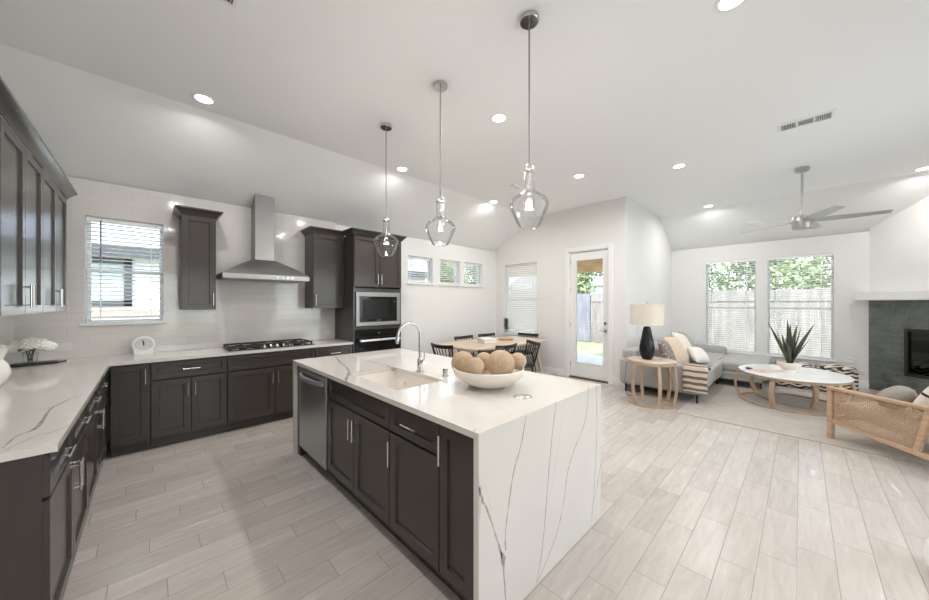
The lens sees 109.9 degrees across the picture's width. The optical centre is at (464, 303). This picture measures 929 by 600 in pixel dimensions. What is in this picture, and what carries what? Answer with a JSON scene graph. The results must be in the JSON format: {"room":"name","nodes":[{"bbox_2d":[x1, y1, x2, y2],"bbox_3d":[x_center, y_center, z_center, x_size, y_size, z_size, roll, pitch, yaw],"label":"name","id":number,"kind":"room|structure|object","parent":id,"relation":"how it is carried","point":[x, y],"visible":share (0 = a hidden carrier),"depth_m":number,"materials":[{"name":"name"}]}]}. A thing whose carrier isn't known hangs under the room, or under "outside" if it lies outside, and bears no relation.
{"room":"open-plan kitchen","nodes":[
{"label":"open-plan kitchen","id":0,"kind":"room"},
{"bbox_2d":[18,215,495,440],"bbox_3d":[-1.796,0.115,5.540,7.295,2.720,0.160,0,0,-44],"label":"wall","id":1,"kind":"structure","parent":0,"point":[441,313],"depth_m":6.69,"materials":[{"name":"white paint"}]},
{"bbox_2d":[80,221,167,325],"bbox_3d":[-3.752,-0.339,3.621,0.663,1.142,0.193,0,0,-44],"label":"window","id":2,"kind":"structure","parent":1,"relation":"in","point":[90,322],"depth_m":3.54,"materials":[{"name":"white plastic"}]},
{"bbox_2d":[86,216,162,318],"bbox_3d":[-3.737,-0.373,3.605,0.587,1.070,0.068,0,0,-44],"label":"window blind","id":3,"kind":"object","parent":2,"relation":"attached to","point":[88,218],"visible":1,"depth_m":3.59,"materials":[{"name":"white plastic"}]},
{"bbox_2d":[14,172,334,362],"bbox_3d":[-3.148,-0.361,4.112,3.045,1.843,0.009,0,0,-44],"label":"wall tile","id":4,"kind":"structure","parent":1,"relation":"attached to","point":[246,311],"depth_m":3.85,"materials":[{"name":"white tile"}]},
{"bbox_2d":[173,204,222,309],"bbox_3d":[-3.136,-0.500,3.835,0.430,1.150,0.404,0,0,-44],"label":"upper cabinet","id":5,"kind":"object","parent":1,"relation":"attached to","point":[197,226],"visible":1,"depth_m":3.74,"materials":[{"name":"grey paint"}]},
{"bbox_2d":[216,194,309,282],"bbox_3d":[-2.619,-0.856,4.267,0.956,1.120,0.504,0,0,-44],"label":"range hood","id":6,"kind":"object","parent":1,"relation":"attached to","point":[262,267],"visible":1,"depth_m":4.25,"materials":[{"name":"silver metal"}]},
{"bbox_2d":[301,226,344,307],"bbox_3d":[-2.096,-0.500,4.842,0.512,1.150,0.404,0,0,-44],"label":"upper cabinet","id":7,"kind":"object","parent":1,"relation":"attached to","point":[324,247],"visible":0.98,"depth_m":4.75,"materials":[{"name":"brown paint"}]},
{"bbox_2d":[407,262,434,284],"bbox_3d":[-0.892,-0.635,6.389,0.665,0.540,0.193,0,0,-44],"label":"window","id":8,"kind":"structure","parent":1,"relation":"in","point":[422,283],"depth_m":6.47,"materials":[{"name":"white plastic"}]},
{"bbox_2d":[408,256,430,282],"bbox_3d":[-0.904,-0.659,6.402,0.589,0.488,0.068,0,0,-44],"label":"window blind","id":9,"kind":"object","parent":8,"relation":"attached to","point":[409,257],"visible":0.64,"depth_m":6.41,"materials":[{"name":"white plastic"}]},
{"bbox_2d":[439,265,461,285],"bbox_3d":[-0.342,-0.635,6.921,0.635,0.540,0.193,0,0,-44],"label":"window","id":10,"kind":"structure","parent":1,"relation":"in","point":[454,265],"depth_m":6.94,"materials":[{"name":"white plastic"}]},
{"bbox_2d":[440,260,457,283],"bbox_3d":[-0.354,-0.659,6.934,0.559,0.488,0.068,0,0,-44],"label":"window blind","id":11,"kind":"object","parent":10,"relation":"attached to","point":[442,261],"visible":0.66,"depth_m":6.90,"materials":[{"name":"white plastic"}]},
{"bbox_2d":[463,266,484,287],"bbox_3d":[0.165,-0.635,7.412,0.665,0.540,0.193,0,0,-44],"label":"window","id":12,"kind":"structure","parent":1,"relation":"in","point":[477,266],"depth_m":7.55,"materials":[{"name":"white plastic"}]},
{"bbox_2d":[464,263,480,284],"bbox_3d":[0.152,-0.659,7.424,0.589,0.488,0.068,0,0,-44],"label":"window blind","id":13,"kind":"object","parent":12,"relation":"attached to","point":[469,264],"visible":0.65,"depth_m":7.44,"materials":[{"name":"white plastic"}]},
{"bbox_2d":[0,0,928,250],"bbox_3d":[2.083,-1.597,3.603,10.175,0.777,8.300,0,0,-44],"label":"ceiling","id":14,"kind":"structure","parent":0,"point":[623,93],"depth_m":3.00,"materials":[{"name":"white paint"}]},
{"bbox_2d":[191,92,216,104],"bbox_3d":[-2.405,-1.882,3.007,0.190,0.006,0.190,0,0,-44],"label":"recessed light","id":15,"kind":"object","parent":14,"relation":"in","point":[202,98],"visible":1,"depth_m":3.00,"materials":[{"name":"white paint"}]},
{"bbox_2d":[374,122,398,256],"bbox_3d":[-0.831,-1.193,3.454,0.257,1.384,0.257,0,0,42],"label":"pendant light","id":16,"kind":"object","parent":14,"relation":"hanging from","point":[385,126],"visible":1,"depth_m":3.44,"materials":[{"name":"clear glass"}]},
{"bbox_2d":[425,80,454,245],"bbox_3d":[-0.208,-1.193,2.811,0.257,1.384,0.257,0,0,42],"label":"pendant light","id":17,"kind":"object","parent":14,"relation":"hanging from","point":[440,86],"visible":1,"depth_m":2.80,"materials":[{"name":"clear glass"}]},
{"bbox_2d":[490,113,507,122],"bbox_3d":[0.351,-1.882,3.316,0.190,0.006,0.190,0,0,-44],"label":"recessed light","id":18,"kind":"object","parent":14,"relation":"in","point":[496,117],"visible":1,"depth_m":3.30,"materials":[{"name":"white paint"}]},
{"bbox_2d":[510,10,548,229],"bbox_3d":[0.428,-1.193,2.154,0.257,1.384,0.257,0,0,42],"label":"pendant light","id":19,"kind":"object","parent":14,"relation":"hanging from","point":[529,19],"visible":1,"depth_m":2.15,"materials":[{"name":"clear glass"}]},
{"bbox_2d":[713,0,746,13],"bbox_3d":[1.663,-1.882,2.026,0.190,0.006,0.190,0,0,-44],"label":"recessed light","id":20,"kind":"object","parent":14,"relation":"in","point":[720,6],"visible":1,"depth_m":2.06,"materials":[{"name":"white paint"}]},
{"bbox_2d":[777,108,836,132],"bbox_3d":[3.529,-1.878,3.373,0.215,0.014,0.420,0,0,-44],"label":"ceiling vent","id":21,"kind":"object","parent":14,"relation":"in","point":[830,114],"visible":1,"depth_m":3.35,"materials":[{"name":"grey metal"}]},
{"bbox_2d":[740,166,893,233],"bbox_3d":[4.754,-1.458,4.529,1.504,0.855,1.479,0,0,-44],"label":"ceiling fan","id":22,"kind":"object","parent":14,"relation":"hanging from","point":[803,221],"visible":1,"depth_m":4.45,"materials":[{"name":"grey metal"}]},
{"bbox_2d":[63,353,928,599],"bbox_3d":[2.084,1.535,3.617,10.195,0.120,8.320,0,0,-44],"label":"floor","id":23,"kind":"structure","parent":0,"point":[693,508],"depth_m":2.14,"materials":[{"name":"wood"}]},
{"bbox_2d":[0,403,91,599],"bbox_3d":[-2.267,1.033,1.501,0.669,0.884,1.140,0,0,-44],"label":"base cabinet","id":24,"kind":"object","parent":23,"relation":"on","point":[44,497],"visible":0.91,"depth_m":1.29,"materials":[{"name":"grey paint"}]},
{"bbox_2d":[0,339,352,462],"bbox_3d":[-2.071,0.575,3.005,3.030,0.030,3.079,0,0,-44],"label":"countertop","id":25,"kind":"structure","parent":24,"relation":"on","point":[40,405],"depth_m":2.02,"materials":[{"name":"white stone"}]},
{"bbox_2d":[0,344,10,384],"bbox_3d":[-3.140,0.416,2.110,0.241,0.290,0.232,0,0,-44],"label":"vase","id":26,"kind":"object","parent":25,"relation":"on","point":[5,369],"visible":1,"depth_m":2.15,"materials":[{"name":"white ceramic"}]},
{"bbox_2d":[10,360,66,367],"bbox_3d":[-3.906,0.552,2.990,0.180,0.016,0.325,0,0,34],"label":"tray","id":27,"kind":"object","parent":25,"relation":"on","point":[50,361],"visible":0.9,"depth_m":2.94,"materials":[{"name":"black wood"}]},
{"bbox_2d":[5,337,57,363],"bbox_3d":[-3.931,0.426,2.944,0.293,0.237,0.221,0,0,-13],"label":"flower vase","id":28,"kind":"object","parent":27,"relation":"on","point":[29,344],"visible":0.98,"depth_m":2.93,"materials":[{"name":"clear glass"}]},
{"bbox_2d":[22,351,38,363],"bbox_3d":[-3.937,0.492,2.954,0.092,0.103,0.092,0,0,-44],"label":"glass jar","id":29,"kind":"object","parent":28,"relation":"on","point":[31,354],"depth_m":2.95,"materials":[{"name":"clear glass"}]},
{"bbox_2d":[132,336,154,354],"bbox_3d":[-3.521,0.459,3.574,0.184,0.201,0.050,0,0,-44],"label":"clock","id":30,"kind":"object","parent":25,"relation":"on","point":[141,345],"visible":1,"depth_m":3.56,"materials":[{"name":"white plastic"}]},
{"bbox_2d":[222,338,313,351],"bbox_3d":[-2.554,0.537,4.271,0.955,0.046,0.510,0,0,-44],"label":"gas cooktop","id":31,"kind":"object","parent":25,"relation":"in","point":[279,343],"visible":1,"depth_m":4.18,"materials":[{"name":"black metal"}]},
{"bbox_2d":[87,376,107,510],"bbox_3d":[-3.062,1.033,2.322,0.669,0.884,1.140,0,0,-44],"label":"base cabinet","id":32,"kind":"object","parent":23,"relation":"on","point":[96,404],"visible":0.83,"depth_m":2.48,"materials":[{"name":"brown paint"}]},
{"bbox_2d":[101,363,149,466],"bbox_3d":[-3.414,1.033,3.307,0.323,0.884,0.758,0,0,-44],"label":"base cabinet","id":33,"kind":"object","parent":23,"relation":"on","point":[130,384],"depth_m":3.16,"materials":[{"name":"grey paint"}]},
{"bbox_2d":[151,356,226,448],"bbox_3d":[-3.108,1.033,3.676,0.622,0.884,0.654,0,0,-44],"label":"base cabinet","id":34,"kind":"object","parent":23,"relation":"on","point":[189,396],"visible":0.95,"depth_m":3.44,"materials":[{"name":"grey paint"}]},
{"bbox_2d":[226,348,314,431],"bbox_3d":[-2.538,1.033,4.227,0.955,0.884,0.654,0,0,-44],"label":"base cabinet","id":35,"kind":"object","parent":23,"relation":"on","point":[259,385],"visible":0.75,"depth_m":3.92,"materials":[{"name":"grey paint"}]},
{"bbox_2d":[299,366,335,478],"bbox_3d":[-1.167,1.040,3.088,0.655,0.870,0.662,0,0,-44],"label":"dishwasher","id":36,"kind":"object","parent":23,"relation":"on","point":[313,387],"visible":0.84,"depth_m":2.85,"materials":[{"name":"silver metal"}]},
{"bbox_2d":[315,344,351,357],"bbox_3d":[-2.007,1.033,4.741,0.515,0.884,0.654,0,0,-44],"label":"base cabinet","id":37,"kind":"object","parent":23,"relation":"on","point":[340,349],"visible":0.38,"depth_m":4.52,"materials":[{"name":"grey paint"}]},
{"bbox_2d":[328,378,398,539],"bbox_3d":[-0.579,1.033,2.524,0.654,0.884,0.953,0,0,-44],"label":"base cabinet","id":38,"kind":"object","parent":23,"relation":"on","point":[359,430],"visible":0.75,"depth_m":2.27,"materials":[{"name":"grey paint"}]},
{"bbox_2d":[293,348,601,599],"bbox_3d":[-0.365,1.041,2.734,1.282,0.996,2.513,0,0,-44],"label":"countertop","id":39,"kind":"structure","parent":38,"relation":"on","point":[537,459],"depth_m":1.80,"materials":[{"name":"white stone"}]},
{"bbox_2d":[359,370,434,389],"bbox_3d":[-0.523,0.703,2.478,0.431,0.224,0.726,0,0,-44],"label":"sink","id":40,"kind":"object","parent":39,"relation":"in","point":[393,379],"visible":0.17,"depth_m":2.75,"materials":[{"name":"beige ceramic"}]},
{"bbox_2d":[395,322,425,372],"bbox_3d":[-0.426,0.353,2.582,0.260,0.414,0.087,0,0,-44],"label":"kitchen faucet","id":41,"kind":"object","parent":39,"relation":"on","point":[420,361],"visible":1,"depth_m":2.63,"materials":[{"name":"silver metal"}]},
{"bbox_2d":[453,367,523,388],"bbox_3d":[0.164,0.497,2.211,0.477,0.126,0.477,0,0,-44],"label":"centerpiece bowl","id":42,"kind":"object","parent":39,"relation":"on","point":[485,380],"visible":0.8,"depth_m":2.02,"materials":[{"name":"beige ceramic"}]},
{"bbox_2d":[451,351,472,372],"bbox_3d":[-0.010,0.417,2.270,0.163,0.164,0.164,0,0,-21],"label":"woven ball","id":43,"kind":"object","parent":42,"relation":"in","point":[459,360],"visible":0.69,"depth_m":2.21,"materials":[{"name":"beige wicker"}]},
{"bbox_2d":[466,357,483,373],"bbox_3d":[0.066,0.400,2.060,0.116,0.116,0.116,0,0,-17],"label":"woven ball","id":44,"kind":"object","parent":42,"relation":"in","point":[474,365],"visible":0.91,"depth_m":2.02,"materials":[{"name":"beige wicker"}]},
{"bbox_2d":[486,350,514,374],"bbox_3d":[0.240,0.405,2.170,0.188,0.188,0.187,0,0,-26],"label":"woven ball","id":45,"kind":"object","parent":42,"relation":"in","point":[498,362],"visible":0.88,"depth_m":2.10,"materials":[{"name":"beige wicker"}]},
{"bbox_2d":[512,353,526,369],"bbox_3d":[0.368,0.397,2.240,0.116,0.116,0.116,0,0,-16],"label":"woven ball","id":46,"kind":"object","parent":42,"relation":"in","point":[520,360],"visible":0.68,"depth_m":2.20,"materials":[{"name":"beige wicker"}]},
{"bbox_2d":[335,227,406,352],"bbox_3d":[-1.515,0.200,5.191,0.927,2.550,0.728,0,0,-44],"label":"tall cabinet","id":47,"kind":"object","parent":23,"relation":"on","point":[365,270],"visible":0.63,"depth_m":4.89,"materials":[{"name":"grey paint"}]},
{"bbox_2d":[355,292,399,325],"bbox_3d":[-1.449,0.085,5.123,0.741,0.500,0.422,0,0,-44],"label":"microwave","id":48,"kind":"object","parent":47,"relation":"in","point":[371,308],"visible":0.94,"depth_m":4.94,"materials":[{"name":"silver metal"}]},
{"bbox_2d":[355,328,400,352],"bbox_3d":[-1.447,0.762,5.121,0.741,0.735,0.528,0,0,-44],"label":"wall oven","id":49,"kind":"object","parent":47,"relation":"in","point":[367,340],"visible":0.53,"depth_m":4.92,"materials":[{"name":"black"}]},
{"bbox_2d":[387,404,448,586],"bbox_3d":[-0.083,1.033,2.011,0.654,0.884,0.469,0,0,-44],"label":"base cabinet","id":50,"kind":"object","parent":23,"relation":"on","point":[414,470],"visible":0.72,"depth_m":1.79,"materials":[{"name":"grey paint"}]},
{"bbox_2d":[431,343,453,357],"bbox_3d":[-0.216,1.061,5.319,0.508,0.833,0.535,0,0,43],"label":"dining chair","id":51,"kind":"object","parent":23,"relation":"on","point":[433,345],"visible":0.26,"depth_m":5.11,"materials":[{"name":"black paint"}]},
{"bbox_2d":[437,425,473,599],"bbox_3d":[0.168,1.033,1.752,0.654,0.884,0.245,0,0,-44],"label":"base cabinet","id":52,"kind":"object","parent":23,"relation":"on","point":[455,450],"visible":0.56,"depth_m":1.56,"materials":[{"name":"grey paint"}]},
{"bbox_2d":[439,336,545,373],"bbox_3d":[0.589,1.102,6.178,2.200,0.754,1.150,0,0,-44],"label":"dining table","id":53,"kind":"object","parent":23,"relation":"on","point":[473,345],"visible":0.45,"depth_m":5.91,"materials":[{"name":"brown wood"}]},
{"bbox_2d":[509,332,537,372],"bbox_3d":[1.230,1.061,6.905,0.508,0.833,0.535,0,0,43],"label":"dining chair","id":54,"kind":"object","parent":23,"relation":"on","point":[522,351],"visible":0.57,"depth_m":6.97,"materials":[{"name":"black paint"}]},
{"bbox_2d":[524,340,540,371],"bbox_3d":[0.964,1.061,5.501,0.535,0.833,0.508,0,0,-14],"label":"dining chair","id":55,"kind":"object","parent":23,"relation":"on","point":[528,365],"visible":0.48,"depth_m":5.51,"materials":[{"name":"black paint"}]},
{"bbox_2d":[627,356,677,409],"bbox_3d":[2.780,1.154,4.821,0.640,0.642,0.668,0,0,-44],"label":"side table","id":56,"kind":"object","parent":23,"relation":"on","point":[658,362],"visible":1,"depth_m":4.72,"materials":[{"name":"brown wood"}]},
{"bbox_2d":[630,302,664,359],"bbox_3d":[2.718,0.408,4.853,0.448,0.849,0.448,0,0,-44],"label":"table lamp","id":57,"kind":"object","parent":56,"relation":"on","point":[646,315],"visible":1,"depth_m":4.74,"materials":[{"name":"beige fabric"}]},
{"bbox_2d":[620,339,772,403],"bbox_3d":[4.341,1.105,5.958,3.125,0.740,1.745,0,0,-44],"label":"sectional sofa","id":58,"kind":"object","parent":23,"relation":"on","point":[724,365],"visible":0.4,"depth_m":5.51,"materials":[{"name":"grey fabric"}]},
{"bbox_2d":[638,345,661,356],"bbox_3d":[3.235,0.885,5.666,0.730,0.300,0.205,0,0,-44],"label":"cushion","id":59,"kind":"object","parent":58,"relation":"on","point":[657,352],"depth_m":5.61,"materials":[{"name":"grey fabric"}]},
{"bbox_2d":[658,341,675,359],"bbox_3d":[3.279,0.810,5.218,0.469,0.433,0.234,0,0,-37],"label":"throw pillow","id":60,"kind":"object","parent":58,"relation":"on","point":[666,351],"visible":0.51,"depth_m":5.12,"materials":[{"name":"grey fabric"}]},
{"bbox_2d":[663,337,688,363],"bbox_3d":[3.454,0.775,5.318,0.497,0.449,0.270,0,0,-35],"label":"throw pillow","id":61,"kind":"object","parent":58,"relation":"on","point":[681,356],"visible":0.65,"depth_m":5.22,"materials":[{"name":"beige fabric"}]},
{"bbox_2d":[671,332,693,360],"bbox_3d":[3.799,0.755,5.652,0.563,0.513,0.294,0,0,-39],"label":"throw pillow","id":62,"kind":"object","parent":58,"relation":"on","point":[681,337],"visible":0.4,"depth_m":5.56,"materials":[{"name":"beige fabric"}]},
{"bbox_2d":[682,363,711,394],"bbox_3d":[3.481,1.097,4.859,0.432,0.389,0.311,0,0,-44],"label":"throw blanket","id":63,"kind":"object","parent":58,"relation":"on","point":[694,376],"visible":1,"depth_m":4.72,"materials":[{"name":"beige fabric"}]},
{"bbox_2d":[687,347,709,362],"bbox_3d":[3.937,0.870,5.480,0.443,0.275,0.214,0,0,-28],"label":"throw pillow","id":64,"kind":"object","parent":58,"relation":"on","point":[697,354],"visible":1,"depth_m":5.39,"materials":[{"name":"white fabric"}]},
{"bbox_2d":[689,359,722,380],"bbox_3d":[4.047,1.155,5.948,0.764,0.300,0.960,0,0,-44],"label":"seat cushion","id":65,"kind":"object","parent":58,"relation":"on","point":[718,365],"depth_m":5.62,"materials":[{"name":"grey fabric"}]},
{"bbox_2d":[708,366,714,386],"bbox_3d":[3.496,1.155,5.415,0.765,0.300,0.960,0,0,-44],"label":"seat cushion","id":66,"kind":"object","parent":58,"relation":"on","point":[711,374],"depth_m":5.12,"materials":[{"name":"grey fabric"}]},
{"bbox_2d":[706,352,725,359],"bbox_3d":[4.704,1.128,6.654,1.155,0.185,0.860,0,0,-44],"label":"cushion","id":67,"kind":"object","parent":58,"relation":"on","point":[712,355],"depth_m":6.50,"materials":[{"name":"grey fabric"}]},
{"bbox_2d":[719,353,772,372],"bbox_3d":[5.328,1.123,6.182,1.395,0.195,0.695,0,0,-44],"label":"cushion","id":68,"kind":"object","parent":58,"relation":"on","point":[731,362],"depth_m":5.92,"materials":[{"name":"grey fabric"}]},
{"bbox_2d":[774,360,811,388],"bbox_3d":[5.874,1.250,5.837,0.470,0.450,0.470,0,0,-44],"label":"pouf","id":69,"kind":"object","parent":23,"relation":"on","point":[805,364],"visible":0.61,"depth_m":5.67,"materials":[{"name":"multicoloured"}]},
{"bbox_2d":[676,381,928,464],"bbox_3d":[4.819,1.470,4.260,2.650,0.010,2.920,0,0,-44],"label":"area rug","id":70,"kind":"object","parent":23,"relation":"on","point":[722,403],"visible":0.44,"depth_m":4.18,"materials":[{"name":"beige carpet"}]},
{"bbox_2d":[734,364,856,416],"bbox_3d":[4.776,1.234,4.771,1.334,0.459,1.273,0,0,-44],"label":"coffee table","id":71,"kind":"object","parent":70,"relation":"on","point":[816,378],"visible":0.81,"depth_m":4.50,"materials":[{"name":"white stone"}]},
{"bbox_2d":[777,360,802,372],"bbox_3d":[4.760,0.934,4.773,0.273,0.143,0.273,0,0,-44],"label":"bowl","id":72,"kind":"object","parent":71,"relation":"on","point":[786,367],"visible":0.93,"depth_m":4.71,"materials":[{"name":"beige ceramic"}]},
{"bbox_2d":[768,319,813,363],"bbox_3d":[4.797,0.562,4.793,0.718,0.664,0.281,0,0,0],"label":"agave plant","id":73,"kind":"object","parent":72,"relation":"on","point":[789,349],"visible":0.87,"depth_m":4.77,"materials":[{"name":"green plant"}]},
{"bbox_2d":[826,386,928,460],"bbox_3d":[4.556,1.051,3.004,1.195,0.853,1.130,0,0,0],"label":"armchair","id":74,"kind":"object","parent":70,"relation":"on","point":[898,421],"visible":0.99,"depth_m":3.12,"materials":[{"name":"beige wicker"}]},
{"bbox_2d":[877,386,917,409],"bbox_3d":[4.265,0.930,3.213,0.473,0.251,0.257,0,0,-38],"label":"throw pillow","id":75,"kind":"object","parent":74,"relation":"on","point":[902,393],"visible":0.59,"depth_m":3.09,"materials":[{"name":"beige fabric"}]},
{"bbox_2d":[908,386,928,419],"bbox_3d":[4.296,0.890,2.943,0.487,0.459,0.241,0,0,-13],"label":"throw pillow","id":76,"kind":"object","parent":74,"relation":"on","point":[923,398],"visible":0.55,"depth_m":2.91,"materials":[{"name":"beige fabric"}]},
{"bbox_2d":[815,363,858,394],"bbox_3d":[6.228,1.250,5.471,0.470,0.450,0.470,0,0,-44],"label":"pouf","id":77,"kind":"object","parent":23,"relation":"on","point":[850,371],"visible":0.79,"depth_m":5.30,"materials":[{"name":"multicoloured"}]},
{"bbox_2d":[855,290,928,395],"bbox_3d":[7.101,0.644,4.550,0.645,1.662,2.235,0,0,1],"label":"fireplace","id":78,"kind":"object","parent":23,"relation":"on","point":[898,320],"visible":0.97,"depth_m":5.23,"materials":[{"name":"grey stone"}]},
{"bbox_2d":[855,290,928,299],"bbox_3d":[6.873,-0.118,4.554,0.189,0.137,2.235,0,0,1],"label":"mantel shelf","id":79,"kind":"object","parent":78,"relation":"attached to","point":[892,295],"depth_m":5.14,"materials":[{"name":"white paint"}]},
{"bbox_2d":[494,197,628,384],"bbox_3d":[1.811,-0.225,6.943,0.160,3.400,3.160,0,0,-44],"label":"wall","id":80,"kind":"structure","parent":0,"point":[603,222],"depth_m":6.67,"materials":[{"name":"white paint"}]},
{"bbox_2d":[502,269,536,336],"bbox_3d":[1.301,-0.084,7.444,0.193,1.622,0.980,0,0,-44],"label":"window","id":81,"kind":"structure","parent":80,"relation":"in","point":[510,333],"depth_m":7.64,"materials":[{"name":"white plastic"}]},
{"bbox_2d":[506,263,536,333],"bbox_3d":[1.320,-0.108,7.463,0.056,1.570,0.904,0,0,-44],"label":"window blind","id":82,"kind":"object","parent":81,"relation":"attached to","point":[530,300],"visible":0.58,"depth_m":7.46,"materials":[{"name":"white plastic"}]},
{"bbox_2d":[525,365,624,386],"bbox_3d":[1.809,1.409,6.819,0.016,0.132,3.016,0,0,-44],"label":"baseboard","id":83,"kind":"structure","parent":80,"relation":"attached to","point":[550,370],"depth_m":6.72,"materials":[{"name":"white paint"}]},
{"bbox_2d":[565,243,612,384],"bbox_3d":[2.405,0.188,6.287,0.180,2.575,0.950,0,0,-44],"label":"door","id":84,"kind":"structure","parent":80,"relation":"in","point":[603,373],"depth_m":6.28,"materials":[{"name":"white paint"}]},
{"bbox_2d":[629,199,671,346],"bbox_3d":[3.954,-0.225,6.929,2.900,3.400,0.160,0,0,-44],"label":"wall","id":85,"kind":"structure","parent":0,"point":[650,251],"depth_m":6.64,"materials":[{"name":"white paint"}]},
{"bbox_2d":[672,231,868,380],"bbox_3d":[6.788,0.115,5.971,0.160,2.720,5.160,0,0,-44],"label":"wall","id":86,"kind":"structure","parent":0,"point":[850,250],"depth_m":6.35,"materials":[{"name":"white paint"}]},
{"bbox_2d":[707,261,757,354],"bbox_3d":[5.735,0.076,7.032,0.193,1.982,0.910,0,0,-44],"label":"window","id":87,"kind":"structure","parent":86,"relation":"in","point":[728,351],"depth_m":7.00,"materials":[{"name":"white plastic"}]},
{"bbox_2d":[706,259,755,352],"bbox_3d":[5.713,0.052,7.010,0.068,1.930,0.834,0,0,-44],"label":"window blind","id":88,"kind":"object","parent":87,"relation":"attached to","point":[746,260],"visible":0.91,"depth_m":7.02,"materials":[{"name":"white plastic"}]},
{"bbox_2d":[765,256,836,361],"bbox_3d":[6.457,0.076,6.287,0.193,1.982,0.955,0,0,-44],"label":"window","id":89,"kind":"structure","parent":86,"relation":"in","point":[832,257],"depth_m":6.11,"materials":[{"name":"white plastic"}]},
{"bbox_2d":[768,253,833,358],"bbox_3d":[6.434,0.052,6.265,0.068,1.930,0.879,0,0,-44],"label":"window blind","id":90,"kind":"object","parent":89,"relation":"attached to","point":[821,256],"visible":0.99,"depth_m":6.21,"materials":[{"name":"white plastic"}]},
{"bbox_2d":[869,196,928,291],"bbox_3d":[7.038,-0.225,4.174,0.120,3.400,2.920,0,0,1],"label":"wall","id":91,"kind":"structure","parent":0,"point":[898,244],"depth_m":5.21,"materials":[{"name":"white paint"}]},
{"bbox_3d":[-1.522,-0.225,0.128,0.160,3.400,8.320,0,0,-44],"label":"wall","id":92,"kind":"structure","parent":0,"visible":0},
{"bbox_2d":[0,316,13,364],"bbox_3d":[-3.164,0.318,1.948,0.009,0.485,3.080,0,0,-44],"label":"wall tile","id":93,"kind":"structure","parent":92,"relation":"attached to","point":[7,322],"depth_m":2.93,"materials":[{"name":"white tile"}]},
{"bbox_2d":[0,76,19,115],"bbox_3d":[-2.221,-0.500,1.278,0.405,1.150,0.965,0,0,-44],"label":"upper cabinet","id":94,"kind":"object","parent":92,"relation":"attached to","point":[8,102],"visible":1,"depth_m":1.67,"materials":[{"name":"grey paint"}]},
{"bbox_2d":[0,106,55,316],"bbox_3d":[-2.889,-0.500,1.968,0.405,1.150,0.952,0,0,-44],"label":"upper cabinet","id":95,"kind":"object","parent":92,"relation":"attached to","point":[21,173],"visible":0.99,"depth_m":2.00,"materials":[{"name":"grey paint"}]},
{"bbox_2d":[43,161,77,312],"bbox_3d":[-3.581,-0.500,2.683,0.405,1.150,1.032,0,0,-44],"label":"upper cabinet","id":96,"kind":"object","parent":92,"relation":"attached to","point":[54,199],"visible":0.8,"depth_m":2.72,"materials":[{"name":"grey paint"}]},
{"label":"outside","id":97,"kind":"structure","parent":0,"visible":0},
{"bbox_2d":[577,341,602,355],"bbox_3d":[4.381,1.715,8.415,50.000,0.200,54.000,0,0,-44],"label":"lawn","id":98,"kind":"structure","parent":97,"point":[584,347],"depth_m":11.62,"materials":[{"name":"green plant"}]},
{"bbox_2d":[92,222,426,319],"bbox_3d":[-8.331,-1.055,8.825,12.740,5.340,8.170,0,0,-44],"label":"neighbor house","id":99,"kind":"structure","parent":98,"relation":"on","point":[105,304],"depth_m":5.74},
{"bbox_2d":[440,262,453,282],"bbox_3d":[-1.209,-0.980,22.188,2.212,5.198,2.721,0,0,-37],"label":"tree","id":100,"kind":"object","parent":98,"relation":"on","point":[449,272],"visible":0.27,"depth_m":21.57,"materials":[{"name":"green plant"}]},
{"bbox_2d":[464,265,476,283],"bbox_3d":[1.113,-1.268,25.526,4.340,5.774,3.295,0,0,33],"label":"tree","id":101,"kind":"object","parent":98,"relation":"on","point":[466,281],"visible":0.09,"depth_m":25.25,"materials":[{"name":"green plant"}]},
{"bbox_2d":[509,294,590,341],"bbox_3d":[2.455,0.608,16.250,0.150,2.015,7.860,0,0,-44],"label":"wooden fence","id":102,"kind":"object","parent":98,"relation":"on","point":[583,300],"visible":0.12,"depth_m":13.59,"materials":[{"name":"grey wood"}]},
{"bbox_2d":[510,272,602,294],"bbox_3d":[8.918,-0.955,25.656,7.940,5.140,7.970,0,0,-44],"label":"neighbor house","id":103,"kind":"structure","parent":98,"relation":"on","point":[599,281],"depth_m":21.01,"materials":[{"name":"white"}]},
{"bbox_2d":[577,272,602,293],"bbox_3d":[5.765,-1.000,16.851,3.189,5.238,4.205,0,0,-32],"label":"tree","id":104,"kind":"object","parent":98,"relation":"on","point":[583,279],"visible":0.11,"depth_m":15.86,"materials":[{"name":"green plant"}]},
{"bbox_2d":[591,288,830,356],"bbox_3d":[10.469,0.599,8.037,0.175,2.033,14.990,0,0,-44],"label":"wooden fence","id":105,"kind":"object","parent":98,"relation":"on","point":[730,298],"visible":0.27,"depth_m":9.79,"materials":[{"name":"grey wood"}]},
{"bbox_2d":[709,263,728,290],"bbox_3d":[11.396,-1.637,17.385,4.068,6.512,5.078,0,0,-32],"label":"tree","id":106,"kind":"object","parent":98,"relation":"on","point":[723,269],"visible":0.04,"depth_m":15.70,"materials":[{"name":"green plant"}]},
{"bbox_2d":[715,256,830,290],"bbox_3d":[10.564,-1.072,11.467,2.712,5.384,3.449,0,0,-23],"label":"tree","id":107,"kind":"object","parent":98,"relation":"on","point":[742,269],"visible":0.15,"depth_m":10.61,"materials":[{"name":"green plant"}]},
{"bbox_3d":[2.396,1.560,8.101,2.290,0.110,3.690,0,0,-44],"label":"patio","id":108,"kind":"object","parent":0,"visible":0},
{"bbox_2d":[509,258,602,277],"bbox_3d":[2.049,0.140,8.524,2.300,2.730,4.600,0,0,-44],"label":"beam","id":109,"kind":"structure","parent":108,"relation":"on","point":[592,265],"depth_m":8.62,"materials":[{"name":"brown wood"}]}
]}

